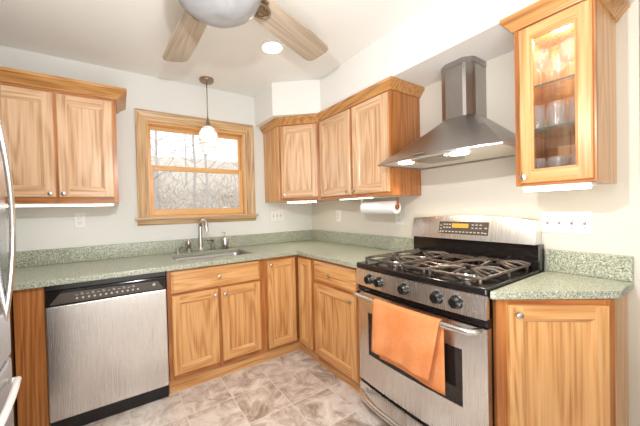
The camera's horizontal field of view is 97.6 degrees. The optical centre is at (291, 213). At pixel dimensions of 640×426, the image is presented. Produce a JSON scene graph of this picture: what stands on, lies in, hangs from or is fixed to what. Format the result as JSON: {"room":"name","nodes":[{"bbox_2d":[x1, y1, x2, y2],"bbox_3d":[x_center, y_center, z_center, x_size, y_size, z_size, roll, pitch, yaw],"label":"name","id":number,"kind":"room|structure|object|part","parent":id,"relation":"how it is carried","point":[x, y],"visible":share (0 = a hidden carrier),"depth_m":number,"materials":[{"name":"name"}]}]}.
{"room":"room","nodes":[
{"label":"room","id":0,"kind":"room"},
{"bbox_2d":[0,45,311,251],"bbox_3d":[-1.108,0.034,2.523,3.320,2.420,0.140,-2,1,-32],"label":"wall","id":1,"kind":"structure","parent":0,"point":[37,228],"depth_m":2.30,"materials":[{"name":"white paint"}]},
{"bbox_2d":[0,66,126,203],"bbox_3d":[-1.563,-0.464,1.925,0.747,0.790,0.402,-2,1,-32],"label":"upper cabinet","id":2,"kind":"object","parent":1,"relation":"attached to","point":[60,133],"visible":0.99,"depth_m":1.80,"materials":[{"name":"brown wood"}]},
{"bbox_3d":[-1.655,-0.433,1.704,0.317,0.668,0.020,-2,1,-32],"label":"door","id":3,"kind":"part","parent":2,"relation":"part of","materials":[{"name":"brown wood"}]},
{"bbox_2d":[5,203,114,206],"bbox_3d":[-1.557,-0.057,1.870,0.635,0.021,0.100,-2,1,-32],"label":"light","id":4,"kind":"object","parent":2,"relation":"attached to","point":[6,204],"visible":0.99,"depth_m":1.83,"materials":[{"name":"white plastic"}]},
{"bbox_3d":[-1.572,-0.827,1.920,0.747,0.065,0.402,-2,1,-32],"label":"crown molding","id":5,"kind":"part","parent":2,"relation":"part of","materials":[{"name":"brown wood"}]},
{"bbox_3d":[-1.379,-0.442,1.875,0.302,0.668,0.020,-2,1,-32],"label":"door","id":6,"kind":"part","parent":2,"relation":"part of","materials":[{"name":"brown wood"}]},
{"bbox_3d":[-1.322,-0.437,2.114,0.004,0.718,0.327,-2,1,-32],"label":"panel","id":7,"kind":"part","parent":2,"relation":"part of","materials":[{"name":"brown wood"}]},
{"bbox_2d":[74,212,85,227],"bbox_3d":[-1.612,0.052,2.124,0.068,0.118,0.008,-2,1,-32],"label":"wall outlet","id":8,"kind":"object","parent":1,"relation":"attached to","point":[79,218],"visible":1,"depth_m":2.12,"materials":[{"name":"white plastic"}]},
{"bbox_2d":[77,216,82,224],"bbox_3d":[-1.610,0.052,2.122,0.033,0.068,0.002,-2,1,-32],"label":"receptacle","id":9,"kind":"object","parent":8,"relation":"attached to","point":[79,218],"depth_m":2.12,"materials":[{"name":"grey plastic"}]},
{"bbox_2d":[134,108,258,225],"bbox_3d":[-0.868,-0.397,2.643,1.110,0.973,0.190,-2,1,-32],"label":"window","id":10,"kind":"structure","parent":1,"relation":"in","point":[145,120],"depth_m":2.55,"materials":[{"name":"brown wood"}]},
{"bbox_3d":[-0.901,-0.592,2.676,0.854,0.377,0.030,-2,1,-32],"label":"sash","id":11,"kind":"part","parent":10,"relation":"part of","materials":[{"name":"brown wood"}]},
{"bbox_3d":[-0.871,-0.211,2.649,0.854,0.440,0.033,-2,1,-32],"label":"sash","id":12,"kind":"part","parent":10,"relation":"part of","materials":[{"name":"brown wood"}]},
{"bbox_2d":[7,230,413,267],"bbox_3d":[-0.589,0.287,1.962,2.799,0.112,1.357,-2,1,-32],"label":"backsplash","id":13,"kind":"structure","parent":1,"relation":"attached to","point":[29,258],"depth_m":2.36,"materials":[{"name":"green stone"}]},
{"bbox_2d":[270,210,283,220],"bbox_3d":[-0.155,0.025,3.019,0.165,0.118,0.018,-2,1,-32],"label":"switch plate","id":14,"kind":"object","parent":1,"relation":"attached to","point":[275,215],"visible":1,"depth_m":3.02,"materials":[{"name":"white plastic"}]},
{"bbox_2d":[263,122,335,201],"bbox_3d":[0.124,-0.491,2.845,0.609,0.733,0.604,-2,1,-32],"label":"upper cabinet","id":15,"kind":"object","parent":1,"relation":"attached to","point":[291,152],"visible":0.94,"depth_m":2.63,"materials":[{"name":"brown wood"}]},
{"bbox_3d":[0.076,-0.487,2.631,0.392,0.733,0.020,-1,1,13],"label":"frame","id":16,"kind":"part","parent":15,"relation":"part of","materials":[{"name":"brown wood"}]},
{"bbox_3d":[0.071,-0.486,2.611,0.348,0.674,0.020,-1,1,13],"label":"door","id":17,"kind":"part","parent":15,"relation":"part of","materials":[{"name":"brown wood"}]},
{"bbox_2d":[287,200,317,202],"bbox_3d":[0.104,-0.111,2.678,0.290,0.019,0.090,-1,1,13],"label":"light","id":18,"kind":"object","parent":15,"relation":"attached to","point":[307,201],"visible":0.98,"depth_m":2.64,"materials":[{"name":"white plastic"}]},
{"bbox_2d":[287,201,315,202],"bbox_3d":[0.099,-0.105,2.669,0.272,0.008,0.070,-1,1,13],"label":"diffuser","id":19,"kind":"object","parent":18,"relation":"attached to","point":[287,201],"depth_m":2.64,"materials":[{"name":"white plastic"}]},
{"bbox_2d":[0,0,436,96],"bbox_3d":[0.707,-1.245,0.591,4.650,0.100,5.340,-2,1,-32],"label":"ceiling","id":20,"kind":"structure","parent":0,"point":[133,36],"depth_m":1.85,"materials":[{"name":"white paint"}]},
{"bbox_2d":[198,76,217,153],"bbox_3d":[-0.743,-0.860,2.469,0.174,0.647,0.174,-2,1,-32],"label":"pendant light","id":21,"kind":"object","parent":20,"relation":"hanging from","point":[207,137],"visible":1,"depth_m":2.42,"materials":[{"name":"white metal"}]},
{"bbox_3d":[-0.746,-0.992,2.467,0.008,0.335,0.008,-2,1,-32],"label":"stem","id":22,"kind":"part","parent":21,"relation":"part of","materials":[{"name":"brown metal"}]},
{"bbox_3d":[-0.738,-0.652,2.471,0.174,0.231,0.174,-2,1,-32],"label":"lamp shade","id":23,"kind":"part","parent":21,"relation":"part of","materials":[{"name":"white glass"}]},
{"bbox_2d":[162,0,327,61],"bbox_3d":[-0.330,-0.985,1.149,1.500,0.381,1.453,-2,1,-32],"label":"ceiling fan","id":24,"kind":"object","parent":20,"relation":"hanging from","point":[197,14],"visible":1,"depth_m":1.40,"materials":[{"name":"brown wood"}]},
{"bbox_3d":[-0.572,-0.956,1.514,0.156,0.008,0.578,-15,8,-34],"label":"blade","id":25,"kind":"part","parent":24,"relation":"part of","materials":[{"name":"brown wood"}]},
{"bbox_3d":[-0.291,-0.847,1.114,0.352,0.104,0.352,-2,1,-32],"label":"lamp shade","id":26,"kind":"part","parent":24,"relation":"part of","materials":[{"name":"white glass"}]},
{"bbox_3d":[0.002,-0.970,1.501,0.156,0.008,0.578,-15,-7,37],"label":"blade","id":27,"kind":"part","parent":24,"relation":"part of","materials":[{"name":"brown wood"}]},
{"bbox_2d":[259,39,284,54],"bbox_3d":[-0.140,-1.189,2.001,0.184,0.008,0.184,-2,1,-32],"label":"recessed light","id":28,"kind":"object","parent":20,"relation":"in","point":[271,46],"visible":1,"depth_m":2.00,"materials":[{"name":"white glass"}]},
{"bbox_2d":[50,349,390,425],"bbox_3d":[0.770,1.249,0.625,4.650,0.050,5.340,-2,1,-32],"label":"floor","id":29,"kind":"structure","parent":0,"point":[290,389],"depth_m":1.81,"materials":[{"name":"tile"}]},
{"bbox_2d":[0,82,21,425],"bbox_3d":[-1.180,0.378,0.454,0.955,1.755,0.895,-2,1,-32],"label":"refrigerator","id":30,"kind":"object","parent":29,"relation":"on","point":[9,386],"visible":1,"depth_m":1.01,"materials":[{"name":"grey metal"}]},
{"bbox_3d":[-0.860,0.009,0.654,0.079,1.040,0.892,-2,1,-32],"label":"door","id":31,"kind":"part","parent":30,"relation":"part of","materials":[{"name":"silver metal"}]},
{"bbox_3d":[-0.838,0.871,0.666,0.079,0.665,0.892,-2,1,-32],"label":"freezer drawer","id":32,"kind":"part","parent":30,"relation":"part of","materials":[{"name":"silver metal"}]},
{"bbox_3d":[-1.037,0.023,1.010,0.055,0.766,0.018,-2,1,-32],"label":"door handle","id":33,"kind":"part","parent":30,"relation":"part of","materials":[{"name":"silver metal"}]},
{"bbox_3d":[-0.800,0.615,0.709,0.055,0.027,0.812,-2,1,-32],"label":"drawer handle","id":34,"kind":"part","parent":30,"relation":"part of","materials":[{"name":"white plastic"}]},
{"bbox_2d":[9,287,50,425],"bbox_3d":[-1.745,0.842,1.685,0.509,0.860,0.609,-2,1,-32],"label":"end panel","id":35,"kind":"object","parent":29,"relation":"on","point":[28,354],"visible":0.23,"depth_m":1.53,"materials":[{"name":"brown wood"}]},
{"bbox_3d":[-1.810,0.844,1.652,0.364,0.860,0.597,-2,1,-32],"label":"panel","id":36,"kind":"part","parent":35,"relation":"part of","materials":[{"name":"brown wood"}]},
{"bbox_3d":[-1.417,0.836,1.551,0.092,0.860,0.028,-2,1,-32],"label":"panel","id":37,"kind":"part","parent":35,"relation":"part of","materials":[{"name":"brown wood"}]},
{"bbox_2d":[45,272,168,425],"bbox_3d":[-1.249,0.827,1.963,0.614,0.858,0.623,-2,1,-32],"label":"dishwasher","id":38,"kind":"object","parent":29,"relation":"on","point":[107,339],"visible":1,"depth_m":1.68,"materials":[{"name":"silver metal"}]},
{"bbox_3d":[-1.106,0.470,1.712,0.614,0.081,0.039,-2,1,-32],"label":"control panel","id":39,"kind":"part","parent":38,"relation":"part of","materials":[{"name":"black plastic"}]},
{"bbox_3d":[-1.106,1.208,1.753,0.614,0.095,0.030,-2,1,-32],"label":"kick plate","id":40,"kind":"part","parent":38,"relation":"part of","materials":[{"name":"black plastic"}]},
{"bbox_2d":[165,259,266,393],"bbox_3d":[-0.669,0.806,2.322,0.735,0.860,0.656,-2,1,-32],"label":"base cabinet","id":41,"kind":"object","parent":29,"relation":"on","point":[216,314],"visible":0.95,"depth_m":2.04,"materials":[{"name":"brown wood"}]},
{"bbox_3d":[-0.673,0.833,1.980,0.320,0.547,0.020,-2,1,-32],"label":"door","id":42,"kind":"part","parent":41,"relation":"part of","materials":[{"name":"brown wood"}]},
{"bbox_3d":[-0.538,0.462,2.064,0.658,0.148,0.020,-2,1,-32],"label":"drawer","id":43,"kind":"part","parent":41,"relation":"part of","materials":[{"name":"brown wood"}]},
{"bbox_3d":[-0.384,0.823,2.159,0.316,0.547,0.020,-2,1,-32],"label":"door","id":44,"kind":"part","parent":41,"relation":"part of","materials":[{"name":"brown wood"}]},
{"bbox_2d":[264,255,318,362],"bbox_3d":[0.085,0.782,2.679,0.924,0.860,0.842,-2,1,-32],"label":"base cabinet","id":45,"kind":"object","parent":29,"relation":"on","point":[289,280],"visible":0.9,"depth_m":2.34,"materials":[{"name":"brown wood"}]},
{"bbox_2d":[7,230,413,290],"bbox_3d":[-0.589,0.304,1.963,2.799,0.146,1.357,-2,1,-32],"label":"countertop","id":46,"kind":"structure","parent":45,"relation":"on","point":[58,266],"depth_m":2.19,"materials":[{"name":"green stone"}]},
{"bbox_2d":[175,245,183,253],"bbox_3d":[-0.970,0.312,2.409,0.078,0.069,0.043,-1,1,23],"label":"valve","id":47,"kind":"object","parent":46,"relation":"on","point":[179,248],"visible":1,"depth_m":2.40,"materials":[{"name":"silver metal"}]},
{"bbox_2d":[185,240,191,252],"bbox_3d":[-0.910,0.289,2.463,0.064,0.110,0.064,-2,1,-32],"label":"sprayer","id":48,"kind":"object","parent":46,"relation":"on","point":[188,243],"visible":1,"depth_m":2.44,"materials":[{"name":"silver metal"}]},
{"bbox_2d":[198,219,208,251],"bbox_3d":[-0.785,0.194,2.473,0.059,0.293,0.175,-2,1,-41],"label":"faucet","id":49,"kind":"object","parent":46,"relation":"on","point":[202,221],"visible":1,"depth_m":2.50,"materials":[{"name":"silver metal"}]},
{"bbox_2d":[174,252,243,261],"bbox_3d":[-0.665,0.455,2.332,0.634,0.161,0.394,-2,1,-32],"label":"sink","id":50,"kind":"object","parent":46,"relation":"in","point":[231,253],"visible":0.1,"depth_m":2.49,"materials":[{"name":"silver metal"}]},
{"bbox_2d":[207,238,214,249],"bbox_3d":[-0.740,0.281,2.549,0.039,0.116,0.099,-1,1,25],"label":"tap","id":51,"kind":"object","parent":46,"relation":"on","point":[208,239],"visible":1,"depth_m":2.56,"materials":[{"name":"silver metal"}]},
{"bbox_2d":[221,232,228,248],"bbox_3d":[-0.626,0.254,2.621,0.072,0.161,0.072,-2,1,-32],"label":"soap dispenser","id":52,"kind":"object","parent":46,"relation":"on","point":[224,240],"visible":1,"depth_m":2.59,"materials":[{"name":"silver metal"}]},
{"bbox_3d":[-0.077,0.744,2.346,0.269,0.718,0.020,-2,1,-32],"label":"door","id":53,"kind":"part","parent":45,"relation":"part of","materials":[{"name":"brown wood"}]},
{"bbox_3d":[0.114,0.741,2.331,0.020,0.726,0.174,-2,1,-32],"label":"door","id":54,"kind":"part","parent":45,"relation":"part of","materials":[{"name":"brown wood"}]},
{"bbox_2d":[313,258,361,391],"bbox_3d":[0.555,0.777,2.174,0.656,0.860,0.510,-2,1,-32],"label":"base cabinet","id":55,"kind":"object","parent":29,"relation":"on","point":[336,308],"visible":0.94,"depth_m":1.99,"materials":[{"name":"brown wood"}]},
{"bbox_3d":[0.300,0.449,2.017,0.020,0.153,0.456,-2,1,-32],"label":"drawer","id":56,"kind":"part","parent":55,"relation":"part of","materials":[{"name":"brown wood"}]},
{"bbox_3d":[0.310,0.829,2.023,0.020,0.563,0.456,-2,1,-32],"label":"door","id":57,"kind":"part","parent":55,"relation":"part of","materials":[{"name":"brown wood"}]},
{"bbox_2d":[353,216,543,425],"bbox_3d":[0.846,0.607,1.608,0.726,1.162,0.742,-2,1,-32],"label":"gas range","id":58,"kind":"object","parent":29,"relation":"on","point":[452,269],"visible":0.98,"depth_m":1.46,"materials":[{"name":"silver metal"}]},
{"bbox_3d":[0.453,0.395,1.656,0.040,0.059,0.060,-2,1,-32],"label":"knob","id":59,"kind":"part","parent":58,"relation":"part of","materials":[{"name":"black plastic"}]},
{"bbox_3d":[0.490,0.395,1.587,0.040,0.059,0.060,-2,1,-32],"label":"knob","id":60,"kind":"part","parent":58,"relation":"part of","materials":[{"name":"black plastic"}]},
{"bbox_3d":[0.590,1.112,1.449,0.088,0.039,0.676,-2,1,-32],"label":"drawer handle","id":61,"kind":"part","parent":58,"relation":"part of","materials":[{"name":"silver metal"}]},
{"bbox_3d":[0.641,1.126,1.481,0.053,0.127,0.734,-2,1,-32],"label":"warming drawer","id":62,"kind":"part","parent":58,"relation":"part of","materials":[{"name":"silver metal"}]},
{"bbox_3d":[0.573,0.395,1.443,0.040,0.059,0.060,-2,1,-32],"label":"knob","id":63,"kind":"part","parent":58,"relation":"part of","materials":[{"name":"black plastic"}]},
{"bbox_2d":[371,298,444,395],"bbox_3d":[0.563,0.648,1.401,0.065,0.345,0.385,-2,1,-32],"label":"dish towel","id":64,"kind":"object","parent":58,"relation":"hanging from","point":[411,341],"visible":1,"depth_m":1.35,"materials":[{"name":"orange fabric"}]},
{"bbox_3d":[0.571,0.495,1.438,0.086,0.031,0.716,-2,1,-32],"label":"door handle","id":65,"kind":"part","parent":58,"relation":"part of","materials":[{"name":"silver metal"}]},
{"bbox_3d":[0.604,0.392,1.458,0.052,0.097,0.742,-2,1,-32],"label":"control panel","id":66,"kind":"part","parent":58,"relation":"part of","materials":[{"name":"silver metal"}]},
{"bbox_3d":[0.632,0.764,1.476,0.053,0.558,0.734,-2,1,-32],"label":"oven door","id":67,"kind":"part","parent":58,"relation":"part of","materials":[{"name":"silver metal"}]},
{"bbox_3d":[0.668,0.395,1.298,0.040,0.059,0.060,-2,1,-32],"label":"knob","id":68,"kind":"part","parent":58,"relation":"part of","materials":[{"name":"black plastic"}]},
{"bbox_2d":[357,248,539,295],"bbox_3d":[0.849,0.294,1.610,0.615,0.080,0.742,-2,1,-32],"label":"cooktop","id":69,"kind":"object","parent":58,"relation":"in","point":[463,272],"depth_m":1.46,"materials":[{"name":"grey metal"}]},
{"bbox_3d":[0.717,0.394,1.229,0.040,0.059,0.060,-2,1,-32],"label":"knob","id":70,"kind":"part","parent":58,"relation":"part of","materials":[{"name":"black plastic"}]},
{"bbox_2d":[493,293,628,425],"bbox_3d":[1.182,0.775,1.209,0.610,0.860,0.275,-2,1,-30],"label":"base cabinet","id":71,"kind":"object","parent":29,"relation":"on","point":[558,362],"visible":0.96,"depth_m":1.13,"materials":[{"name":"brown wood"}]},
{"bbox_3d":[0.909,0.407,1.116,0.027,0.027,0.028,-1,1,6],"label":"knob","id":72,"kind":"part","parent":71,"relation":"part of","materials":[{"name":"silver metal"}]},
{"bbox_2d":[490,249,633,298],"bbox_3d":[1.162,0.271,1.188,0.634,0.146,0.294,-2,1,-32],"label":"countertop","id":73,"kind":"structure","parent":71,"relation":"on","point":[568,274],"depth_m":1.25,"materials":[{"name":"green stone"}]},
{"bbox_2d":[312,0,639,425],"bbox_3d":[0.926,-0.014,2.273,0.120,2.420,2.425,-2,1,-32],"label":"wall","id":74,"kind":"structure","parent":0,"point":[482,188],"depth_m":1.52,"materials":[{"name":"beige paint"}]},
{"bbox_2d":[336,210,340,221],"bbox_3d":[0.483,0.027,2.869,0.008,0.118,0.075,-2,1,-32],"label":"wall outlet","id":75,"kind":"object","parent":74,"relation":"attached to","point":[338,212],"visible":1,"depth_m":2.87,"materials":[{"name":"white plastic"}]},
{"bbox_2d":[319,89,420,199],"bbox_3d":[0.591,-0.496,2.312,0.376,0.733,0.790,-2,1,-32],"label":"upper cabinet","id":76,"kind":"object","parent":74,"relation":"attached to","point":[354,141],"visible":0.96,"depth_m":2.07,"materials":[{"name":"brown wood"}]},
{"bbox_3d":[0.367,-0.490,2.391,0.020,0.682,0.384,-2,1,-32],"label":"door","id":77,"kind":"part","parent":76,"relation":"part of","materials":[{"name":"brown wood"}]},
{"bbox_2d":[259,76,424,133],"bbox_3d":[0.236,-0.873,2.363,1.578,0.065,0.358,-1,1,36],"label":"crown molding","id":78,"kind":"structure","parent":76,"relation":"attached to","point":[393,83],"depth_m":2.16,"materials":[{"name":"brown wood"}]},
{"bbox_2d":[340,197,374,199],"bbox_3d":[0.523,-0.120,2.240,0.055,0.011,0.360,-2,1,-32],"label":"light","id":79,"kind":"object","parent":76,"relation":"attached to","point":[359,197],"visible":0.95,"depth_m":2.19,"materials":[{"name":"white plastic"}]},
{"bbox_3d":[0.573,-0.491,2.058,0.020,0.682,0.340,-2,1,-32],"label":"door","id":80,"kind":"part","parent":76,"relation":"part of","materials":[{"name":"brown wood"}]},
{"bbox_2d":[361,196,399,208],"bbox_3d":[0.680,-0.080,2.174,0.040,0.095,0.365,-2,1,-32],"label":"paper towel holder","id":81,"kind":"object","parent":76,"relation":"attached to","point":[385,196],"visible":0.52,"depth_m":2.02,"materials":[{"name":"brown wood"}]},
{"bbox_2d":[360,201,400,213],"bbox_3d":[0.684,-0.044,2.168,0.096,0.096,0.319,-2,1,-32],"label":"paper towel roll","id":82,"kind":"object","parent":81,"relation":"hanging from","point":[381,207],"visible":0.98,"depth_m":2.11,"materials":[{"name":"white paper"}]},
{"bbox_3d":[0.819,-0.489,1.990,0.326,0.718,0.003,-2,1,-32],"label":"panel","id":83,"kind":"part","parent":76,"relation":"part of","materials":[{"name":"brown wood"}]},
{"bbox_2d":[395,210,403,224],"bbox_3d":[0.869,0.033,2.246,0.008,0.118,0.075,-2,1,-32],"label":"wall outlet","id":84,"kind":"object","parent":74,"relation":"attached to","point":[399,217],"visible":0.86,"depth_m":2.23,"materials":[{"name":"white plastic"}]},
{"bbox_2d":[397,213,400,221],"bbox_3d":[0.866,0.033,2.245,0.002,0.068,0.033,-2,1,-32],"label":"receptacle","id":85,"kind":"object","parent":84,"relation":"attached to","point":[399,214],"depth_m":2.24,"materials":[{"name":"grey"}]},
{"bbox_2d":[254,0,633,126],"bbox_3d":[0.551,-1.060,2.043,0.700,0.302,2.425,-2,1,-32],"label":"soffit","id":86,"kind":"structure","parent":74,"relation":"attached to","point":[416,51],"depth_m":1.76,"materials":[{"name":"white paint"}]},
{"bbox_2d":[378,56,515,169],"bbox_3d":[0.914,-0.613,1.636,0.531,0.599,0.704,-2,1,-32],"label":"range hood","id":87,"kind":"object","parent":74,"relation":"attached to","point":[465,134],"visible":1,"depth_m":1.63,"materials":[{"name":"silver metal"}]},
{"bbox_2d":[399,161,413,164],"bbox_3d":[0.721,-0.316,1.751,0.092,0.008,0.092,-2,1,-32],"label":"lamp","id":88,"kind":"object","parent":87,"relation":"attached to","point":[400,162],"depth_m":1.72,"materials":[{"name":"white"}]},
{"bbox_2d":[449,151,468,155],"bbox_3d":[0.889,-0.317,1.479,0.092,0.008,0.092,-2,1,-32],"label":"lamp","id":89,"kind":"object","parent":87,"relation":"attached to","point":[455,153],"depth_m":1.46,"materials":[{"name":"white"}]},
{"bbox_2d":[500,0,629,186],"bbox_3d":[1.236,-0.523,1.270,0.378,0.784,0.344,-2,1,-32],"label":"upper cabinet","id":90,"kind":"object","parent":74,"relation":"attached to","point":[589,140],"visible":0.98,"depth_m":1.23,"materials":[{"name":"brown wood"}]},
{"bbox_3d":[1.048,-0.165,1.260,0.028,0.027,0.027,-2,1,-32],"label":"knob","id":91,"kind":"part","parent":90,"relation":"part of","materials":[{"name":"silver metal"}]},
{"bbox_3d":[1.125,-0.494,1.202,0.020,0.733,0.262,-2,1,-32],"label":"frame","id":92,"kind":"part","parent":90,"relation":"part of","materials":[{"name":"brown wood"}]},
{"bbox_3d":[1.112,-0.486,1.185,0.020,0.695,0.233,-2,1,-32],"label":"door","id":93,"kind":"part","parent":90,"relation":"part of","materials":[{"name":"brown wood"}]},
{"bbox_2d":[522,182,596,191],"bbox_3d":[1.167,-0.115,1.225,0.085,0.025,0.225,-2,1,-32],"label":"light","id":94,"kind":"object","parent":90,"relation":"attached to","point":[581,185],"visible":1,"depth_m":1.19,"materials":[{"name":"white plastic"}]},
{"bbox_2d":[524,185,591,191],"bbox_3d":[1.157,-0.107,1.223,0.065,0.011,0.207,-2,1,-32],"label":"diffuser","id":95,"kind":"object","parent":94,"relation":"attached to","point":[537,187],"depth_m":1.21,"materials":[{"name":"white plastic"}]},
{"bbox_2d":[552,24,570,32],"bbox_3d":[1.218,-0.840,1.260,0.064,0.013,0.064,-2,1,-32],"label":"puck light","id":96,"kind":"object","parent":90,"relation":"attached to","point":[569,25],"visible":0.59,"depth_m":1.26,"materials":[{"name":"white"}]},
{"bbox_3d":[1.230,-0.882,1.267,0.371,0.065,0.344,-2,1,-32],"label":"crown molding","id":97,"kind":"part","parent":90,"relation":"part of","materials":[{"name":"brown wood"}]},
{"bbox_2d":[541,211,592,233],"bbox_3d":[1.381,0.045,1.408,0.018,0.112,0.192,-2,1,-32],"label":"switch plate","id":98,"kind":"object","parent":74,"relation":"attached to","point":[574,222],"visible":1,"depth_m":1.40,"materials":[{"name":"white plastic"}]},
{"bbox_2d":[545,249,633,281],"bbox_3d":[1.422,0.245,1.349,0.021,0.112,0.294,-2,1,-32],"label":"backsplash","id":99,"kind":"structure","parent":74,"relation":"attached to","point":[607,266],"depth_m":1.32,"materials":[{"name":"green stone"}]},
{"label":"outside","id":100,"kind":"structure","parent":0,"visible":0},
{"bbox_2d":[151,156,238,208],"bbox_3d":[-4.825,-1.490,15.193,28.000,7.461,24.000,-2,1,-32],"label":"ground","id":101,"kind":"structure","parent":100,"point":[181,161],"depth_m":18.97,"materials":[{"name":"white snow"}]},
{"bbox_2d":[150,131,177,208],"bbox_3d":[-4.726,-2.455,9.573,2.551,7.327,3.082,-1,1,14],"label":"tree","id":102,"kind":"object","parent":101,"relation":"on","point":[155,141],"visible":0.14,"depth_m":9.16,"materials":[{"name":"beige plant"}]},
{"bbox_2d":[150,131,189,208],"bbox_3d":[-5.747,-3.017,11.699,3.330,6.287,2.715,-1,1,16],"label":"tree","id":103,"kind":"object","parent":101,"relation":"on","point":[157,131],"visible":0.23,"depth_m":11.91,"materials":[{"name":"beige plant"}]},
{"bbox_2d":[150,130,197,178],"bbox_3d":[-3.275,-0.881,5.491,3.690,6.390,1.722,-2,1,-32],"label":"tree","id":104,"kind":"object","parent":101,"relation":"on","point":[173,157],"visible":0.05,"depth_m":6.12,"materials":[{"name":"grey plant"}]},
{"bbox_2d":[158,133,198,185],"bbox_3d":[-6.453,-4.768,17.537,2.952,6.201,3.020,-1,1,8],"label":"tree","id":105,"kind":"object","parent":101,"relation":"on","point":[184,139],"visible":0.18,"depth_m":17.06,"materials":[{"name":"beige plant"}]},
{"bbox_2d":[171,134,203,208],"bbox_3d":[-4.113,-3.172,12.227,3.256,7.005,2.351,-2,1,-32],"label":"tree","id":106,"kind":"object","parent":101,"relation":"on","point":[192,136],"visible":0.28,"depth_m":12.01,"materials":[{"name":"beige plant"}]},
{"bbox_2d":[153,145,238,208],"bbox_3d":[-4.243,-0.741,11.523,13.480,5.698,9.422,-2,1,-32],"label":"underbrush","id":107,"kind":"object","parent":101,"relation":"on","point":[225,196],"visible":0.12,"depth_m":13.19,"materials":[{"name":"beige plant"}]},
{"bbox_2d":[188,139,238,207],"bbox_3d":[-2.280,-2.062,9.410,2.760,7.140,3.146,-1,1,24],"label":"tree","id":108,"kind":"object","parent":101,"relation":"on","point":[205,155],"visible":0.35,"depth_m":9.07,"materials":[{"name":"beige plant"}]},
{"bbox_2d":[191,138,237,207],"bbox_3d":[-1.004,0.145,6.439,3.673,4.191,1.645,-2,1,-25],"label":"tree","id":109,"kind":"object","parent":101,"relation":"on","point":[223,138],"visible":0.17,"depth_m":6.14,"materials":[{"name":"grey plant"}]}
]}

